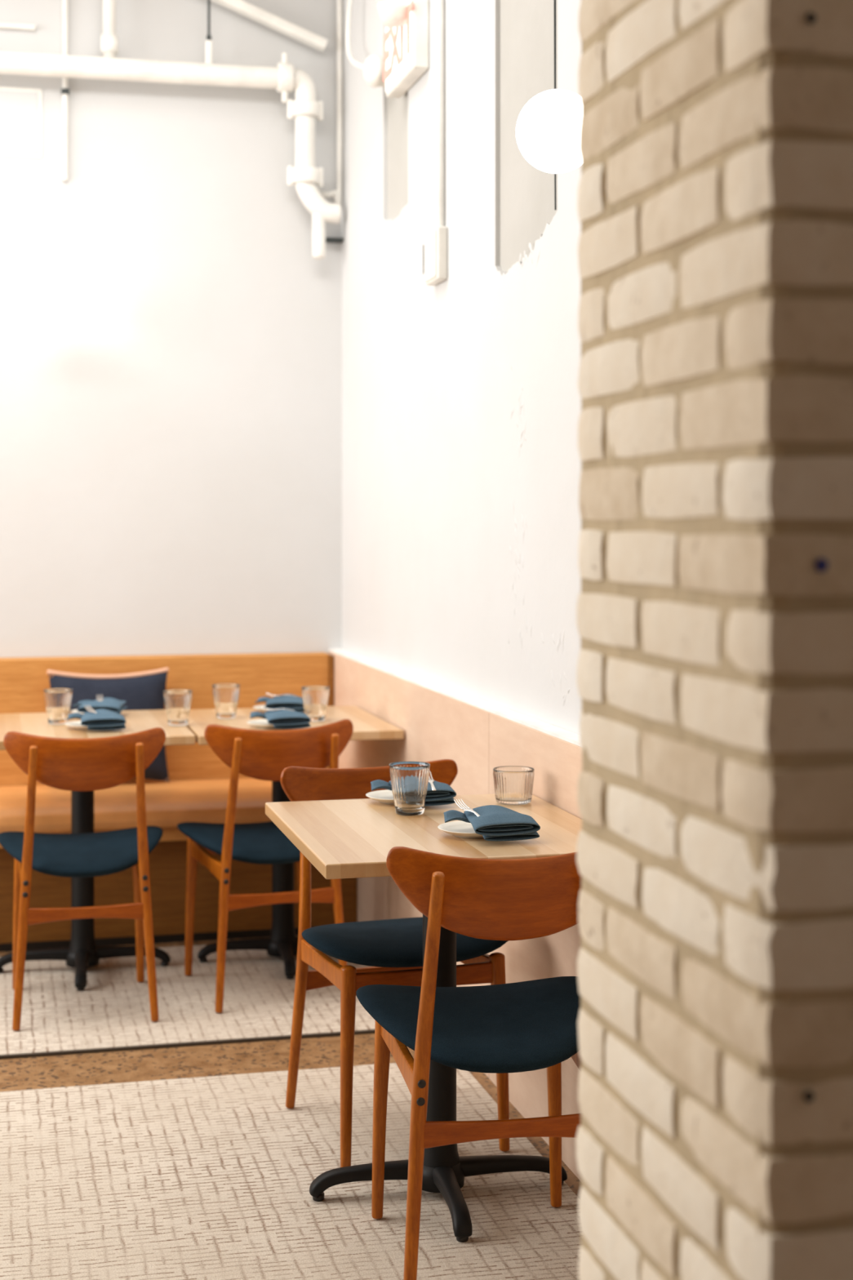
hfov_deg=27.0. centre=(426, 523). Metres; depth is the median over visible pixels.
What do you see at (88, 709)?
fork
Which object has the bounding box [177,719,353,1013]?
dining chair
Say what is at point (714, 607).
brick pillar
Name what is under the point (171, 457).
wall
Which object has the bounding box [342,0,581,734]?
wall
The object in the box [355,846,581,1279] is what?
dining chair
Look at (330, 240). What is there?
bracket
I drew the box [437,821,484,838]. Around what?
plate
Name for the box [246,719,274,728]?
plate
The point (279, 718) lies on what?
napkin
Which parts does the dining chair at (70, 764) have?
leg, rail, leg, seat, backrest, rail, leg, leg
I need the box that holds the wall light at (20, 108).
[0,86,41,158]
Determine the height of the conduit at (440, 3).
1.521 m
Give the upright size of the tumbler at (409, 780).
0.105 m
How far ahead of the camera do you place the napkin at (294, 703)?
5.70 m
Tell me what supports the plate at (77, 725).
on the cafe table at (82, 953)
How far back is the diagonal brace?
6.40 m
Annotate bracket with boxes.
[325,237,342,243]
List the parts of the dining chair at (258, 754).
leg, rail, rail, leg, seat, backrest, leg, leg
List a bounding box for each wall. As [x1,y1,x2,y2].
[0,0,342,657]
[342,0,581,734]
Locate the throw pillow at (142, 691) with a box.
[46,667,169,782]
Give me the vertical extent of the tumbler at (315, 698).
0.105 m
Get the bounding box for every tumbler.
[43,688,72,724]
[163,688,191,726]
[212,683,239,719]
[301,685,329,721]
[389,761,430,816]
[493,765,534,804]
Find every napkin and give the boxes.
[66,709,125,730]
[72,697,127,714]
[249,707,311,728]
[254,693,304,712]
[370,778,456,806]
[443,804,540,841]
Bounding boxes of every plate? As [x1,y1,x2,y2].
[64,720,87,729]
[71,709,84,714]
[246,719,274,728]
[253,704,270,712]
[365,789,394,804]
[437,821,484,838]
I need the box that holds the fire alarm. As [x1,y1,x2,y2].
[363,53,385,87]
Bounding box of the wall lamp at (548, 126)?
[515,88,582,173]
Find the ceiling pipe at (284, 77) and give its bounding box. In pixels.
[0,51,341,259]
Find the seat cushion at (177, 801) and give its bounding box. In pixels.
[0,777,271,833]
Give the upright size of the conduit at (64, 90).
1.120 m
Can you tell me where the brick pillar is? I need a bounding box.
[576,0,852,1279]
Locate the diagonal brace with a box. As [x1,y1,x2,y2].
[210,0,328,51]
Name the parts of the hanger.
rod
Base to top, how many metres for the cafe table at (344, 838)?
0.749 m
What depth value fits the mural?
4.40 m
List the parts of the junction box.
plate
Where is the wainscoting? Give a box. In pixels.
[328,651,582,1181]
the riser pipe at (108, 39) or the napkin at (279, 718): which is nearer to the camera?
the napkin at (279, 718)
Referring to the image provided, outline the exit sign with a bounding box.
[376,0,429,97]
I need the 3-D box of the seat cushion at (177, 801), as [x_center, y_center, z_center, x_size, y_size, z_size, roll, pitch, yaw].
[-2.498,0.943,5.596,4.588,0.091,0.574,0,0,-14]
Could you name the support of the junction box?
attached to the wall at (461, 399)
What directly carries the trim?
attached to the wall at (461, 399)
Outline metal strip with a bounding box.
[0,22,35,31]
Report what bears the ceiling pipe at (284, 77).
hanging from the hanger
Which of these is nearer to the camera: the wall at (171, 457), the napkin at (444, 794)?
the napkin at (444, 794)
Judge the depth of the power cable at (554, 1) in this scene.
4.03 m
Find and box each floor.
[0,935,581,1197]
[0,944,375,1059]
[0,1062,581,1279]
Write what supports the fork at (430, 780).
on the napkin at (444, 794)
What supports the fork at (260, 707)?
on the napkin at (279, 718)
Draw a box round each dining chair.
[0,727,165,1031]
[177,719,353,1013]
[280,759,510,1167]
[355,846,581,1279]
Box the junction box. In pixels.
[422,226,447,285]
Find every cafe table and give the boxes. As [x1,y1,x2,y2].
[0,709,195,991]
[186,705,403,979]
[265,794,582,1242]
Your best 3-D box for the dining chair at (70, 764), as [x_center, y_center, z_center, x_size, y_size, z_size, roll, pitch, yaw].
[-0.969,0.962,5.008,0.470,0.800,0.498,0,0,-14]
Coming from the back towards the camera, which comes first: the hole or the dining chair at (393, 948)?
the dining chair at (393, 948)
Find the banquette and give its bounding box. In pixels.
[0,652,356,951]
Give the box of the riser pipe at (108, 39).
[100,0,117,57]
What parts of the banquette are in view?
seat rail, backrest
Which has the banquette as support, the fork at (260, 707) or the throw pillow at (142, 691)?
the throw pillow at (142, 691)
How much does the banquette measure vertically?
0.905 m
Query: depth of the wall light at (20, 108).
6.25 m
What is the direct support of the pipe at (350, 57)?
hanging from the ceiling
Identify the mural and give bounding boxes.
[386,0,557,271]
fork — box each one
[84,705,96,713]
[96,694,102,701]
[260,706,293,711]
[265,693,295,696]
[428,771,435,791]
[453,799,479,816]
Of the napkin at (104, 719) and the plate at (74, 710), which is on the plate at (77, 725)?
the napkin at (104, 719)
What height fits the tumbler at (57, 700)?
0.105 m
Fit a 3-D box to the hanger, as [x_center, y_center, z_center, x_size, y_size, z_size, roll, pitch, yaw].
[-0.775,-1.971,6.331,0.024,0.716,0.020,0,0,-14]
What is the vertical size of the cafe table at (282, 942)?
0.749 m
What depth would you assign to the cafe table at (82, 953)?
5.40 m
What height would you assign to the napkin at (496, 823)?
0.051 m
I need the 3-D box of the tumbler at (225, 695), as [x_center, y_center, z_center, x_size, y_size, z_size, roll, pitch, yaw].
[-0.631,0.560,5.593,0.087,0.105,0.087,0,0,8]
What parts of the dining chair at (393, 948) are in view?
leg, rail, leg, backrest, seat, rail, rail, leg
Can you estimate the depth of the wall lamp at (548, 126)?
3.29 m
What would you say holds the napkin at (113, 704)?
on the plate at (74, 710)
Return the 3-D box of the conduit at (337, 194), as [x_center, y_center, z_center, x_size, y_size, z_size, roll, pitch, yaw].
[-0.368,-1.744,6.487,0.126,1.177,0.021,0,0,-14]
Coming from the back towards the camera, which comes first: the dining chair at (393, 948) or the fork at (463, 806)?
the dining chair at (393, 948)
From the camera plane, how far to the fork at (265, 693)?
5.77 m
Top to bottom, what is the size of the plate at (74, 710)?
0.016 m
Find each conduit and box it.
[61,0,69,180]
[315,0,342,204]
[436,0,444,226]
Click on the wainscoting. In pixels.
(435, 726)
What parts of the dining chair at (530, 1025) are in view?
leg, rail, leg, seat, backrest, leg, rail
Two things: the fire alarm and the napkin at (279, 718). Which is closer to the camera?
the napkin at (279, 718)
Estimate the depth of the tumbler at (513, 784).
3.87 m
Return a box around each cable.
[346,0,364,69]
[553,0,556,209]
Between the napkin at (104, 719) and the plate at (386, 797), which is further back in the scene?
the napkin at (104, 719)
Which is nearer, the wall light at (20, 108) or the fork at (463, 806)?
the fork at (463, 806)
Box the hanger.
[205,0,212,63]
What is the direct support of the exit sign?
attached to the wall at (461, 399)
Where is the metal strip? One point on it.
(2, 25)
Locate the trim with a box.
[329,648,580,746]
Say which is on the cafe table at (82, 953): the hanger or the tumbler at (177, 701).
the tumbler at (177, 701)
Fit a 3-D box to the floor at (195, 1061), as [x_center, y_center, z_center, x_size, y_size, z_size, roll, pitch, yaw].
[-1.611,1.425,2.181,4.900,0.100,8.200,0,0,-14]
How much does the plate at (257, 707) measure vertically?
0.016 m

